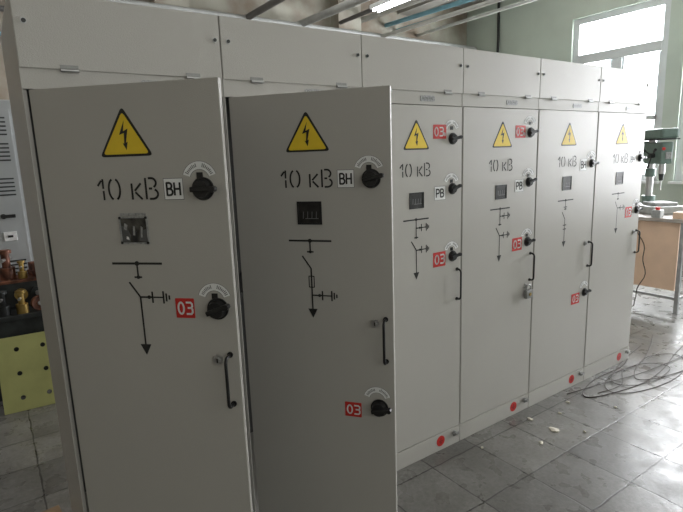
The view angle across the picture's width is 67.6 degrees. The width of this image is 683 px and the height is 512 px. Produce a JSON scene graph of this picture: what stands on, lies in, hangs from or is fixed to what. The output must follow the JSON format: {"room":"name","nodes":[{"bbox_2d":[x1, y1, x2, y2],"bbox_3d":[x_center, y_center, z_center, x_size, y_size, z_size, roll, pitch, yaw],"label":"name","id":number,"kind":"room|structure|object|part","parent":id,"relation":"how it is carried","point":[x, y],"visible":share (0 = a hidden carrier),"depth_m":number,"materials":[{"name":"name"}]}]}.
{"room":"electrical switchgear workshop","nodes":[
{"label":"electrical switchgear workshop","id":0,"kind":"room"},
{"bbox_2d":[0,0,466,99],"bbox_3d":[-2.577,-2.035,7.902,13.800,5.000,0.450,-9,13,-34],"label":"wall","id":1,"kind":"structure","parent":0,"point":[288,10],"depth_m":9.09,"materials":[{"name":"paint"}]},
{"bbox_2d":[245,0,284,19],"bbox_3d":[-0.226,-3.450,6.247,0.099,0.099,4.970,-9,13,-34],"label":"ceiling pipe","id":2,"kind":"object","parent":1,"relation":"attached to","point":[270,4],"visible":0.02,"depth_m":7.51,"materials":[{"name":"metal"}]},
{"bbox_2d":[105,0,476,49],"bbox_3d":[-2.217,-3.606,7.528,12.400,0.099,0.099,-9,13,-34],"label":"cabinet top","id":3,"kind":"object","parent":1,"relation":"attached to","point":[135,2],"visible":0.56,"depth_m":8.24,"materials":[{"name":"grey paint"}]},
{"bbox_2d":[297,0,369,26],"bbox_3d":[0.595,-3.566,6.807,0.119,0.219,4.972,-9,13,-34],"label":"ceiling pipe","id":4,"kind":"object","parent":1,"relation":"attached to","point":[347,4],"visible":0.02,"depth_m":7.80,"materials":[{"name":"grey metal"}]},
{"bbox_2d":[339,8,372,24],"bbox_3d":[1.323,-3.803,7.114,0.070,0.070,4.700,-9,13,-34],"label":"ceiling pipe","id":5,"kind":"object","parent":1,"relation":"attached to","point":[367,11],"visible":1,"depth_m":8.60,"materials":[{"name":"metal"}]},
{"bbox_2d":[361,0,425,22],"bbox_3d":[1.734,-4.001,7.538,0.099,0.199,4.972,-9,13,-34],"label":"ceiling pipe","id":6,"kind":"object","parent":1,"relation":"attached to","point":[377,14],"visible":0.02,"depth_m":8.75,"materials":[{"name":"metal"}]},
{"bbox_2d":[396,14,443,29],"bbox_3d":[2.630,-4.034,7.917,0.060,0.180,5.371,-9,13,-34],"label":"ceiling pipe","id":7,"kind":"object","parent":1,"relation":"attached to","point":[443,14],"visible":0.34,"depth_m":9.69,"materials":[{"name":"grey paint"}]},
{"bbox_2d":[384,0,474,27],"bbox_3d":[2.399,-4.040,7.753,0.080,0.230,5.372,-9,13,-34],"label":"ceiling pipe","id":8,"kind":"object","parent":1,"relation":"attached to","point":[458,2],"visible":1,"depth_m":8.94,"materials":[{"name":"metal"}]},
{"bbox_2d":[381,0,503,37],"bbox_3d":[1.990,-3.771,7.756,0.070,0.120,4.971,-9,13,-34],"label":"ceiling pipe","id":9,"kind":"object","parent":1,"relation":"attached to","point":[488,2],"visible":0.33,"depth_m":8.21,"materials":[{"name":"metal"}]},
{"bbox_2d":[416,0,536,36],"bbox_3d":[2.966,-4.155,8.380,0.060,0.060,4.970,-9,13,-34],"label":"ceiling pipe","id":10,"kind":"object","parent":1,"relation":"attached to","point":[524,1],"visible":1,"depth_m":9.10,"materials":[{"name":"metal"}]},
{"bbox_2d":[0,266,682,511],"bbox_3d":[0.880,1.261,3.513,13.700,0.050,12.000,-9,13,-34],"label":"floor","id":11,"kind":"structure","parent":0,"point":[629,456],"depth_m":3.30,"materials":[{"name":"tile"}]},
{"bbox_2d":[0,100,33,274],"bbox_3d":[-3.454,-0.091,4.578,1.140,2.500,0.660,-9,13,-34],"label":"tall cabinet","id":12,"kind":"object","parent":11,"relation":"on","point":[14,227],"visible":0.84,"depth_m":4.52,"materials":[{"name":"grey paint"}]},
{"bbox_3d":[-2.946,-0.351,4.510,0.112,0.044,0.040,-9,13,-34],"label":"handle","id":13,"kind":"part","parent":12,"relation":"part of","materials":[{"name":"black plastic"}]},
{"bbox_2d":[0,306,49,401],"bbox_3d":[-2.730,0.801,4.465,0.660,0.740,0.550,-9,13,-34],"label":"stand","id":14,"kind":"object","parent":11,"relation":"on","point":[15,324],"visible":0.04,"depth_m":4.20,"materials":[{"name":"metal"}]},
{"bbox_2d":[0,290,10,316],"bbox_3d":[-2.750,0.386,4.141,0.095,0.200,0.144,-7,12,-24],"label":"fitting","id":15,"kind":"object","parent":14,"relation":"on","point":[5,310],"visible":1,"depth_m":4.12,"materials":[{"name":"metal"}]},
{"bbox_2d":[0,273,38,308],"bbox_3d":[-2.776,0.304,4.449,0.520,0.245,0.330,-9,13,-34],"label":"housing","id":16,"kind":"object","parent":14,"relation":"on","point":[29,284],"visible":0.3,"depth_m":4.34,"materials":[{"name":"metal"}]},
{"bbox_2d":[0,249,16,280],"bbox_3d":[-2.856,0.074,4.348,0.118,0.250,0.180,-5,11,-13],"label":"fitting","id":17,"kind":"object","parent":16,"relation":"on","point":[7,272],"visible":1,"depth_m":4.32,"materials":[{"name":"metal"}]},
{"bbox_2d":[16,260,27,278],"bbox_3d":[-2.745,0.115,4.383,0.071,0.150,0.108,-7,12,-24],"label":"fitting","id":18,"kind":"object","parent":16,"relation":"on","point":[22,273],"visible":1,"depth_m":4.37,"materials":[{"name":"gold metal"}]},
{"bbox_2d":[27,261,35,275],"bbox_3d":[-2.636,0.112,4.480,0.340,0.110,0.136,7,14,40],"label":"vise","id":19,"kind":"object","parent":16,"relation":"on","point":[31,266],"visible":0.23,"depth_m":4.49,"materials":[{"name":"brown metal"}]},
{"bbox_2d":[0,306,41,322],"bbox_3d":[-2.742,0.458,4.399,0.660,0.040,0.550,-9,13,-34],"label":"shelf","id":20,"kind":"object","parent":14,"relation":"attached to","point":[34,314],"depth_m":4.19,"materials":[{"name":"metal"}]},
{"bbox_2d":[14,289,29,313],"bbox_3d":[-2.637,0.376,4.207,0.089,0.188,0.135,-6,11,-19],"label":"fitting","id":21,"kind":"object","parent":14,"relation":"on","point":[22,307],"visible":1,"depth_m":4.18,"materials":[{"name":"gold metal"}]},
{"bbox_2d":[30,295,40,309],"bbox_3d":[-2.543,0.391,4.288,0.060,0.120,0.120,5,13,32],"label":"wheel","id":22,"kind":"object","parent":14,"relation":"on","point":[35,301],"visible":0.63,"depth_m":4.26,"materials":[{"name":"brown metal"}]},
{"bbox_2d":[0,331,54,414],"bbox_3d":[-2.510,0.933,4.155,0.460,0.584,0.153,-8,13,-30],"label":"plate","id":23,"kind":"object","parent":11,"relation":"on","point":[31,358],"visible":0.85,"depth_m":4.12,"materials":[{"name":"yellow paint"}]},
{"bbox_2d":[42,505,61,511],"bbox_3d":[-1.575,1.458,2.750,0.160,0.020,0.300,-11,14,-39],"label":"wooden board","id":24,"kind":"object","parent":11,"relation":"on","point":[56,508],"visible":1,"depth_m":2.87,"materials":[{"name":"brown wood"}]},
{"bbox_2d":[0,0,253,511],"bbox_3d":[-0.859,0.254,2.280,0.747,2.511,1.337,-9,13,-34],"label":"tall cabinet","id":25,"kind":"object","parent":11,"relation":"on","point":[117,108],"visible":1,"depth_m":1.89,"materials":[{"name":"metal"}]},
{"bbox_3d":[-0.829,-0.836,1.971,0.745,0.256,0.028,-9,13,-34],"label":"header panel","id":26,"kind":"part","parent":25,"relation":"part of","materials":[{"name":"paint"}]},
{"bbox_2d":[189,177,216,199],"bbox_3d":[-0.469,-0.227,1.729,0.102,0.080,0.050,0,11,11],"label":"switch","id":27,"kind":"object","parent":25,"relation":"attached to","point":[200,188],"depth_m":1.73,"materials":[{"name":"black plastic"}]},
{"bbox_2d":[205,298,230,319],"bbox_3d":[-0.438,0.193,1.806,0.099,0.080,0.050,0,11,11],"label":"switch","id":28,"kind":"object","parent":25,"relation":"attached to","point":[215,308],"depth_m":1.81,"materials":[{"name":"black plastic"}]},
{"bbox_3d":[-0.406,0.458,1.853,0.022,0.214,0.051,0,11,11],"label":"handle","id":29,"kind":"part","parent":25,"relation":"part of","materials":[{"name":"black plastic"}]},
{"bbox_2d":[217,16,396,511],"bbox_3d":[-0.230,0.156,2.677,0.747,2.511,1.386,-9,13,-34],"label":"tall cabinet","id":30,"kind":"object","parent":11,"relation":"on","point":[309,147],"visible":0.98,"depth_m":2.29,"materials":[{"name":"metal"}]},
{"bbox_3d":[-0.214,-0.938,2.388,0.745,0.256,0.028,-9,13,-34],"label":"header panel","id":31,"kind":"part","parent":30,"relation":"part of","materials":[{"name":"paint"}]},
{"bbox_2d":[362,169,383,187],"bbox_3d":[0.125,-0.314,2.075,0.100,0.080,0.050,1,11,17],"label":"switch","id":32,"kind":"object","parent":30,"relation":"attached to","point":[371,178],"depth_m":2.08,"materials":[{"name":"black plastic"}]},
{"bbox_2d":[371,399,391,416],"bbox_3d":[0.174,0.685,2.263,0.101,0.080,0.050,1,11,17],"label":"switch","id":33,"kind":"object","parent":30,"relation":"attached to","point":[379,407],"depth_m":2.27,"materials":[{"name":"black plastic"}]},
{"bbox_3d":[0.187,0.372,2.195,0.022,0.214,0.051,1,11,17],"label":"handle","id":34,"kind":"part","parent":30,"relation":"part of","materials":[{"name":"black plastic"}]},
{"bbox_2d":[360,34,462,470],"bbox_3d":[0.230,0.017,3.315,0.747,2.511,0.841,-9,13,-34],"label":"tall cabinet","id":35,"kind":"object","parent":11,"relation":"on","point":[425,80],"visible":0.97,"depth_m":3.02,"materials":[{"name":"metal"}]},
{"bbox_3d":[0.401,-1.040,2.804,0.745,0.256,0.028,-9,13,-34],"label":"header panel","id":36,"kind":"part","parent":35,"relation":"part of","materials":[{"name":"paint"}]},
{"bbox_3d":[0.444,0.170,3.036,0.735,2.058,0.022,-9,13,-34],"label":"door","id":37,"kind":"part","parent":35,"relation":"part of","materials":[{"name":"paint"}]},
{"bbox_2d":[448,250,461,260],"bbox_3d":[0.705,0.000,3.159,0.088,0.069,0.031,-9,13,-34],"label":"switch","id":38,"kind":"object","parent":35,"relation":"attached to","point":[453,255],"depth_m":3.15,"materials":[{"name":"black plastic"}]},
{"bbox_2d":[448,183,461,193],"bbox_3d":[0.685,-0.406,3.077,0.086,0.069,0.031,-9,13,-34],"label":"switch","id":39,"kind":"object","parent":35,"relation":"attached to","point":[453,188],"depth_m":3.07,"materials":[{"name":"black plastic"}]},
{"bbox_2d":[449,133,462,144],"bbox_3d":[0.676,-0.696,3.022,0.088,0.069,0.031,-9,13,-34],"label":"switch","id":40,"kind":"object","parent":35,"relation":"attached to","point":[454,138],"depth_m":3.02,"materials":[{"name":"black plastic"}]},
{"bbox_3d":[0.739,0.178,3.206,0.022,0.214,0.041,-9,13,-34],"label":"handle","id":41,"kind":"part","parent":35,"relation":"part of","materials":[{"name":"black plastic"}]},
{"bbox_2d":[459,48,540,439],"bbox_3d":[0.845,-0.085,3.732,0.747,2.511,0.841,-9,13,-34],"label":"tall cabinet","id":42,"kind":"object","parent":11,"relation":"on","point":[500,95],"visible":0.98,"depth_m":3.39,"materials":[{"name":"metal"}]},
{"bbox_3d":[1.016,-1.141,3.221,0.745,0.256,0.028,-9,13,-34],"label":"header panel","id":43,"kind":"part","parent":42,"relation":"part of","materials":[{"name":"paint"}]},
{"bbox_2d":[524,284,532,298],"bbox_3d":[1.331,0.249,3.627,0.076,0.102,0.032,-9,13,-34],"label":"padlock","id":44,"kind":"object","parent":42,"relation":"hanging from","point":[528,293],"visible":1,"depth_m":3.61,"materials":[{"name":"metal"}]},
{"bbox_2d":[524,237,535,245],"bbox_3d":[1.320,-0.101,3.575,0.088,0.069,0.031,-9,13,-34],"label":"switch","id":45,"kind":"object","parent":42,"relation":"attached to","point":[528,241],"depth_m":3.57,"materials":[{"name":"black plastic"}]},
{"bbox_2d":[526,177,536,186],"bbox_3d":[1.301,-0.508,3.494,0.086,0.069,0.031,-9,13,-34],"label":"switch","id":46,"kind":"object","parent":42,"relation":"attached to","point":[530,181],"depth_m":3.49,"materials":[{"name":"black plastic"}]},
{"bbox_3d":[1.354,0.077,3.623,0.022,0.214,0.041,-9,13,-34],"label":"handle","id":47,"kind":"part","parent":42,"relation":"part of","materials":[{"name":"black plastic"}]},
{"bbox_2d":[527,127,538,137],"bbox_3d":[1.290,-0.832,3.432,0.088,0.069,0.031,-9,13,-34],"label":"switch","id":48,"kind":"object","parent":42,"relation":"attached to","point":[532,132],"depth_m":3.43,"materials":[{"name":"black plastic"}]},
{"bbox_2d":[549,427,559,431],"bbox_3d":[1.473,1.203,3.541,0.074,0.012,0.059,7,14,39],"label":"paper scrap","id":49,"kind":"object","parent":11,"relation":"on","point":[552,429],"visible":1,"depth_m":3.53,"materials":[{"name":"white paper"}]},
{"bbox_2d":[528,58,600,406],"bbox_3d":[1.460,-0.186,4.148,0.747,2.511,0.841,-9,13,-34],"label":"tall cabinet","id":50,"kind":"object","parent":11,"relation":"on","point":[569,94],"visible":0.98,"depth_m":3.81,"materials":[{"name":"metal"}]},
{"bbox_3d":[1.632,-1.243,3.638,0.745,0.256,0.028,-9,13,-34],"label":"header panel","id":51,"kind":"part","parent":50,"relation":"part of","materials":[{"name":"paint"}]},
{"bbox_2d":[582,288,591,295],"bbox_3d":[1.969,0.290,4.099,0.088,0.069,0.031,-9,13,-34],"label":"switch","id":52,"kind":"object","parent":50,"relation":"attached to","point":[585,291],"depth_m":4.09,"materials":[{"name":"black plastic"}]},
{"bbox_3d":[1.969,-0.015,4.042,0.022,0.214,0.041,-9,13,-34],"label":"handle","id":53,"kind":"part","parent":50,"relation":"part of","materials":[{"name":"black plastic"}]},
{"bbox_2d":[589,159,598,167],"bbox_3d":[1.936,-0.712,3.908,0.089,0.069,0.031,-9,13,-34],"label":"switch","id":54,"kind":"object","parent":50,"relation":"attached to","point":[592,162],"depth_m":3.90,"materials":[{"name":"black plastic"}]},
{"bbox_2d":[583,66,649,379],"bbox_3d":[2.076,-0.288,4.565,0.747,2.511,0.841,-9,13,-34],"label":"tall cabinet","id":55,"kind":"object","parent":11,"relation":"on","point":[623,100],"visible":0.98,"depth_m":4.23,"materials":[{"name":"metal"}]},
{"bbox_3d":[2.247,-1.345,4.055,0.745,0.256,0.028,-9,13,-34],"label":"header panel","id":56,"kind":"part","parent":55,"relation":"part of","materials":[{"name":"paint"}]},
{"bbox_3d":[2.584,-0.127,4.457,0.022,0.214,0.041,-9,13,-34],"label":"handle","id":57,"kind":"part","parent":55,"relation":"part of","materials":[{"name":"black plastic"}]},
{"bbox_2d":[634,206,642,213],"bbox_3d":[2.563,-0.401,4.402,0.088,0.069,0.031,-9,13,-34],"label":"switch","id":58,"kind":"object","parent":55,"relation":"attached to","point":[636,208],"depth_m":4.39,"materials":[{"name":"black plastic"}]},
{"bbox_2d":[638,154,646,161],"bbox_3d":[2.547,-0.832,4.318,0.089,0.069,0.031,-9,13,-34],"label":"switch","id":59,"kind":"object","parent":55,"relation":"attached to","point":[640,156],"depth_m":4.31,"materials":[{"name":"black plastic"}]},
{"bbox_2d":[567,355,682,393],"bbox_3d":[2.839,0.949,4.607,2.383,0.015,0.177,-9,13,-32],"label":"cable","id":60,"kind":"object","parent":11,"relation":"on","point":[682,355],"visible":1,"depth_m":4.27,"materials":[{"name":"rubber"}]},
{"bbox_2d":[583,346,682,397],"bbox_3d":[2.550,0.922,4.821,2.100,0.008,0.902,-12,15,-43],"label":"cable","id":61,"kind":"object","parent":11,"relation":"on","point":[681,346],"visible":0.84,"depth_m":4.27,"materials":[{"name":"rubber"}]},
{"bbox_2d":[598,345,670,392],"bbox_3d":[2.581,0.994,4.418,1.310,0.015,0.368,-12,15,-43],"label":"cable","id":62,"kind":"object","parent":11,"relation":"on","point":[640,345],"visible":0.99,"depth_m":4.31,"materials":[{"name":"rubber"}]},
{"bbox_2d":[604,335,682,393],"bbox_3d":[2.832,0.968,4.508,0.550,0.015,1.643,9,15,44],"label":"cable","id":63,"kind":"object","parent":11,"relation":"on","point":[652,335],"visible":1,"depth_m":4.32,"materials":[{"name":"rubber"}]},
{"bbox_2d":[633,213,682,314],"bbox_3d":[3.895,-0.069,6.836,1.400,1.100,1.800,-9,13,-34],"label":"workbench","id":64,"kind":"object","parent":11,"relation":"on","point":[662,238],"visible":0.22,"depth_m":5.97,"materials":[{"name":"brown wood"}]},
{"bbox_2d":[632,231,645,306],"bbox_3d":[3.499,0.089,6.055,0.143,1.109,0.168,-9,13,-34],"label":"wire","id":65,"kind":"object","parent":64,"relation":"hanging from","point":[637,231],"visible":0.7,"depth_m":6.05,"materials":[{"name":"rubber"}]},
{"bbox_2d":[651,207,663,217],"bbox_3d":[3.667,-0.507,5.923,0.090,0.120,0.100,-9,13,-34],"label":"switch box","id":66,"kind":"object","parent":64,"relation":"on","point":[657,212],"visible":1,"depth_m":5.89,"materials":[{"name":"grey paint"}]},
{"bbox_3d":[3.904,0.303,6.884,1.254,0.030,1.654,-9,13,-34],"label":"rail","id":67,"kind":"part","parent":64,"relation":"part of","materials":[{"name":"metal"}]},
{"bbox_2d":[638,213,682,222],"bbox_3d":[3.877,-0.590,6.736,1.400,0.040,1.800,-9,13,-34],"label":"countertop","id":68,"kind":"structure","parent":64,"relation":"on","point":[645,217],"depth_m":5.90,"materials":[{"name":"grey metal"}]},
{"bbox_2d":[639,128,682,214],"bbox_3d":[3.911,-1.059,6.363,0.400,1.020,0.701,-2,11,1],"label":"press","id":69,"kind":"object","parent":64,"relation":"on","point":[661,153],"visible":0.84,"depth_m":6.20,"materials":[{"name":"grey paint"}]},
{"bbox_3d":[3.792,-1.197,6.265,0.078,0.242,0.276,-2,11,1],"label":"feed handle","id":70,"kind":"part","parent":69,"relation":"part of","materials":[{"name":"metal"}]},
{"bbox_3d":[3.853,0.148,5.818,0.060,1.060,0.060,-9,13,-34],"label":"leg","id":71,"kind":"part","parent":64,"relation":"part of","materials":[{"name":"metal"}]},
{"bbox_2d":[673,211,682,218],"bbox_3d":[3.864,-0.466,5.797,0.200,0.073,0.120,-11,14,-39],"label":"cardboard box","id":72,"kind":"object","parent":64,"relation":"on","point":[679,214],"visible":1,"depth_m":5.74,"materials":[{"name":"brown cardboard"}]},
{"bbox_2d":[398,0,486,15],"bbox_3d":[0.712,-3.548,2.588,13.700,0.450,12.000,-9,13,-34],"label":"ceiling","id":73,"kind":"structure","parent":0,"point":[422,6],"depth_m":9.80,"materials":[{"name":"concrete"}]},
{"bbox_2d":[370,0,408,11],"bbox_3d":[0.819,-3.993,6.912,0.180,1.015,1.240,-9,13,-34],"label":"lamp","id":74,"kind":"object","parent":73,"relation":"hanging from","point":[381,5],"visible":1,"depth_m":7.24,"materials":[{"name":"white paint"}]},
{"bbox_2d":[496,2,499,52],"bbox_3d":[3.237,-4.077,10.604,0.070,2.391,0.054,5,13,32],"label":"hanging cable","id":75,"kind":"object","parent":73,"relation":"hanging from","point":[498,3],"visible":0.28,"depth_m":10.47,"materials":[{"name":"black plastic"}]},
{"bbox_2d":[467,0,682,205],"bbox_3d":[6.372,-2.139,6.815,0.300,5.000,12.000,-9,13,-34],"label":"wall","id":76,"kind":"structure","parent":0,"point":[544,29],"depth_m":9.45,"materials":[{"name":"green paint"}]},
{"bbox_2d":[573,0,671,183],"bbox_3d":[4.746,-2.748,8.877,0.210,2.910,1.740,-9,13,-34],"label":"window","id":77,"kind":"structure","parent":76,"relation":"in","point":[618,56],"depth_m":8.49,"materials":[{"name":"paint"}]},
{"bbox_2d":[668,87,682,183],"bbox_3d":[5.914,-2.471,7.221,0.210,2.910,2.070,-9,13,-34],"label":"window","id":78,"kind":"structure","parent":76,"relation":"in","point":[678,179],"depth_m":8.16,"materials":[{"name":"paint"}]}
]}

